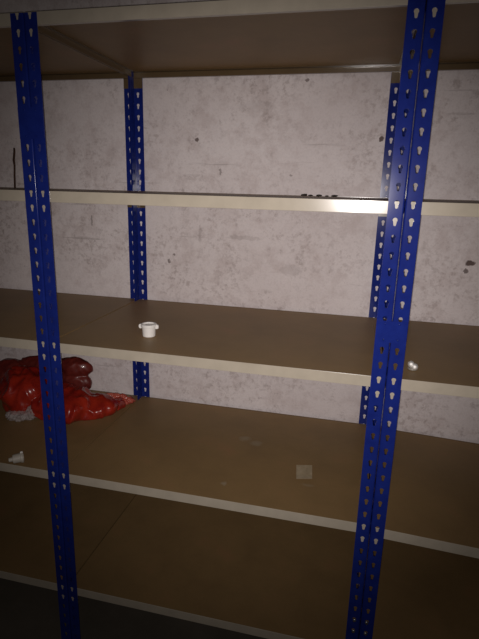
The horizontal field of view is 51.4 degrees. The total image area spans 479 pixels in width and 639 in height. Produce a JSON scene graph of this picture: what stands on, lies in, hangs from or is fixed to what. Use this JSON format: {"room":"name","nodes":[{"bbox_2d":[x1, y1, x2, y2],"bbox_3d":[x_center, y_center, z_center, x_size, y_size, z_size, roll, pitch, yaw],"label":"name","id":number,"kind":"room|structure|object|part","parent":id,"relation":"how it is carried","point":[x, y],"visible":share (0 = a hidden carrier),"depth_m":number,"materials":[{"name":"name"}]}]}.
{"room":"warehouse","nodes":[
{"label":"warehouse","id":0,"kind":"room"},
{"bbox_2d":[0,578,357,638],"bbox_3d":[-0.348,1.552,0.565,7.000,0.098,3.772,5,15,13],"label":"floor","id":1,"kind":"structure","parent":0,"point":[27,611],"depth_m":1.89,"materials":[{"name":"grey concrete"}]},
{"bbox_2d":[0,12,140,638],"bbox_3d":[-0.927,0.113,1.846,0.925,2.002,0.610,5,15,13],"label":"shelving rack","id":2,"kind":"object","parent":1,"relation":"on","point":[32,548],"visible":0.55,"depth_m":1.73,"materials":[{"name":"blue paint"}]},
{"bbox_2d":[13,148,15,187],"bbox_3d":[-0.887,-0.598,1.963,0.013,0.152,0.035,-2,15,-14],"label":"rod","id":3,"kind":"object","parent":2,"relation":"on","point":[13,148],"visible":1,"depth_m":1.96,"materials":[{"name":"black metal"}]},
{"bbox_2d":[8,451,23,462],"bbox_3d":[-0.701,0.434,1.563,0.044,0.037,0.036,-5,16,-22],"label":"plug","id":4,"kind":"object","parent":2,"relation":"on","point":[16,458],"visible":1,"depth_m":1.55,"materials":[{"name":"white plastic"}]},
{"bbox_3d":[-0.562,0.220,1.478,0.035,2.001,0.035,5,15,13],"label":"upright post","id":5,"kind":"part","parent":2,"relation":"part of","materials":[{"name":"blue metal"}]},
{"bbox_2d":[0,355,92,388],"bbox_3d":[-0.843,0.228,2.095,0.469,0.162,0.132,5,15,13],"label":"bag","id":6,"kind":"object","parent":2,"relation":"on","point":[75,370],"visible":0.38,"depth_m":2.06,"materials":[{"name":"red plastic"}]},
{"bbox_3d":[-0.913,-0.446,1.699,0.923,0.008,0.601,5,15,13],"label":"shelf","id":7,"kind":"part","parent":2,"relation":"part of","materials":[{"name":"brown wood"}]},
{"bbox_3d":[-0.903,-0.850,1.592,0.923,0.008,0.601,5,15,13],"label":"shelf","id":8,"kind":"part","parent":2,"relation":"part of","materials":[{"name":"brown wood"}]},
{"bbox_3d":[-0.923,-0.042,1.805,0.923,0.008,0.601,5,15,13],"label":"shelf","id":9,"kind":"part","parent":2,"relation":"part of","materials":[{"name":"brown wood"}]},
{"bbox_2d":[0,365,135,423],"bbox_3d":[-0.692,0.278,1.920,0.525,0.161,0.253,3,15,4],"label":"plastic bag","id":10,"kind":"object","parent":2,"relation":"on","point":[20,386],"visible":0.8,"depth_m":1.87,"materials":[{"name":"red plastic"}]},
{"bbox_3d":[-0.944,0.766,2.018,0.923,0.008,0.601,5,15,13],"label":"shelf","id":11,"kind":"part","parent":2,"relation":"part of","materials":[{"name":"brown wood"}]},
{"bbox_3d":[-0.934,0.362,1.911,0.923,0.008,0.601,5,15,13],"label":"shelf","id":12,"kind":"part","parent":2,"relation":"part of","materials":[{"name":"brown wood"}]},
{"bbox_3d":[-0.427,0.081,2.019,0.035,2.001,0.035,5,15,13],"label":"upright post","id":13,"kind":"part","parent":2,"relation":"part of","materials":[{"name":"blue metal"}]},
{"bbox_2d":[17,0,425,638],"bbox_3d":[-0.026,0.190,1.640,0.999,2.002,0.614,5,15,13],"label":"shelving rack","id":14,"kind":"object","parent":1,"relation":"on","point":[219,529],"visible":0.99,"depth_m":1.53,"materials":[{"name":"blue paint"}]},
{"bbox_3d":[-0.530,-0.499,1.265,0.072,0.076,0.002,5,15,13],"label":"splice plate","id":15,"kind":"part","parent":14,"relation":"part of","materials":[{"name":"blue paint"}]},
{"bbox_3d":[-0.526,0.223,1.469,0.035,2.001,0.035,5,15,13],"label":"upright post","id":16,"kind":"part","parent":14,"relation":"part of","materials":[{"name":"blue metal"}]},
{"bbox_3d":[-0.391,0.084,2.011,0.035,2.001,0.035,5,15,13],"label":"upright post","id":17,"kind":"part","parent":14,"relation":"part of","materials":[{"name":"blue metal"}]},
{"bbox_2d":[139,322,158,337],"bbox_3d":[-0.273,0.031,1.498,0.048,0.038,0.048,-11,19,-39],"label":"fitting","id":18,"kind":"object","parent":14,"relation":"on","point":[148,328],"visible":1,"depth_m":1.48,"materials":[{"name":"white plastic"}]},
{"bbox_3d":[-0.043,0.843,1.814,0.923,0.008,0.601,5,15,13],"label":"shelf","id":19,"kind":"part","parent":14,"relation":"part of","materials":[{"name":"brown wood"}]},
{"bbox_3d":[-0.022,0.035,1.601,0.923,0.008,0.601,5,15,13],"label":"shelf","id":20,"kind":"part","parent":14,"relation":"part of","materials":[{"name":"brown wood"}]},
{"bbox_3d":[-0.032,0.439,1.708,0.923,0.008,0.601,5,15,13],"label":"shelf","id":21,"kind":"part","parent":14,"relation":"part of","materials":[{"name":"brown wood"}]},
{"bbox_3d":[-0.001,-0.774,1.388,0.923,0.008,0.601,5,15,13],"label":"shelf","id":22,"kind":"part","parent":14,"relation":"part of","materials":[{"name":"brown wood"}]},
{"bbox_3d":[-0.012,-0.370,1.495,0.923,0.008,0.601,5,15,13],"label":"shelf","id":23,"kind":"part","parent":14,"relation":"part of","materials":[{"name":"brown wood"}]},
{"bbox_2d":[296,465,311,478],"bbox_3d":[0.203,0.477,1.559,0.050,0.003,0.090,3,15,6],"label":"sticker","id":24,"kind":"object","parent":14,"relation":"on","point":[302,471],"visible":1,"depth_m":1.56,"materials":[{"name":"paper"}]},
{"bbox_3d":[0.474,0.158,1.815,0.035,2.001,0.035,5,15,13],"label":"upright post","id":25,"kind":"part","parent":14,"relation":"part of","materials":[{"name":"blue metal"}]},
{"bbox_3d":[0.340,0.297,1.274,0.035,2.001,0.035,5,15,13],"label":"upright post","id":26,"kind":"part","parent":14,"relation":"part of","materials":[{"name":"blue metal"}]},
{"bbox_3d":[0.360,0.030,1.180,0.072,0.053,0.002,5,15,13],"label":"splice plate","id":27,"kind":"part","parent":14,"relation":"part of","materials":[{"name":"blue paint"}]},
{"bbox_2d":[357,0,478,638],"bbox_3d":[0.875,0.266,1.438,0.925,2.002,0.610,5,15,13],"label":"shelving rack","id":28,"kind":"object","parent":1,"relation":"on","point":[421,581],"visible":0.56,"depth_m":1.42,"materials":[{"name":"blue paint"}]},
{"bbox_3d":[0.510,0.161,1.807,0.035,2.001,0.035,5,15,13],"label":"upright post","id":29,"kind":"part","parent":28,"relation":"part of","materials":[{"name":"blue metal"}]},
{"bbox_2d":[408,361,417,370],"bbox_3d":[0.443,0.117,1.272,0.026,0.022,0.024,5,15,13],"label":"ball","id":30,"kind":"object","parent":28,"relation":"on","point":[413,367],"visible":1,"depth_m":1.27,"materials":[{"name":"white plastic"}]},
{"bbox_3d":[0.859,0.919,1.610,0.923,0.008,0.601,5,15,13],"label":"shelf","id":31,"kind":"part","parent":28,"relation":"part of","materials":[{"name":"brown wood"}]},
{"bbox_3d":[0.868,0.538,1.510,0.923,0.008,0.601,7,16,12],"label":"shelf","id":32,"kind":"part","parent":28,"relation":"part of","materials":[{"name":"brown wood"}]},
{"bbox_3d":[0.879,0.111,1.397,0.923,0.008,0.601,5,15,13],"label":"shelf","id":33,"kind":"part","parent":28,"relation":"part of","materials":[{"name":"brown wood"}]},
{"bbox_3d":[0.890,-0.293,1.291,0.923,0.008,0.601,5,15,13],"label":"shelf","id":34,"kind":"part","parent":28,"relation":"part of","materials":[{"name":"brown wood"}]},
{"bbox_3d":[0.900,-0.697,1.184,0.923,0.008,0.601,5,15,13],"label":"shelf","id":35,"kind":"part","parent":28,"relation":"part of","materials":[{"name":"brown wood"}]},
{"bbox_2d":[0,0,478,585],"bbox_3d":[0.111,-0.289,1.901,7.000,2.800,0.150,5,15,13],"label":"wall","id":36,"kind":"structure","parent":0,"point":[296,134],"depth_m":1.82,"materials":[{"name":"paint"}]}
]}

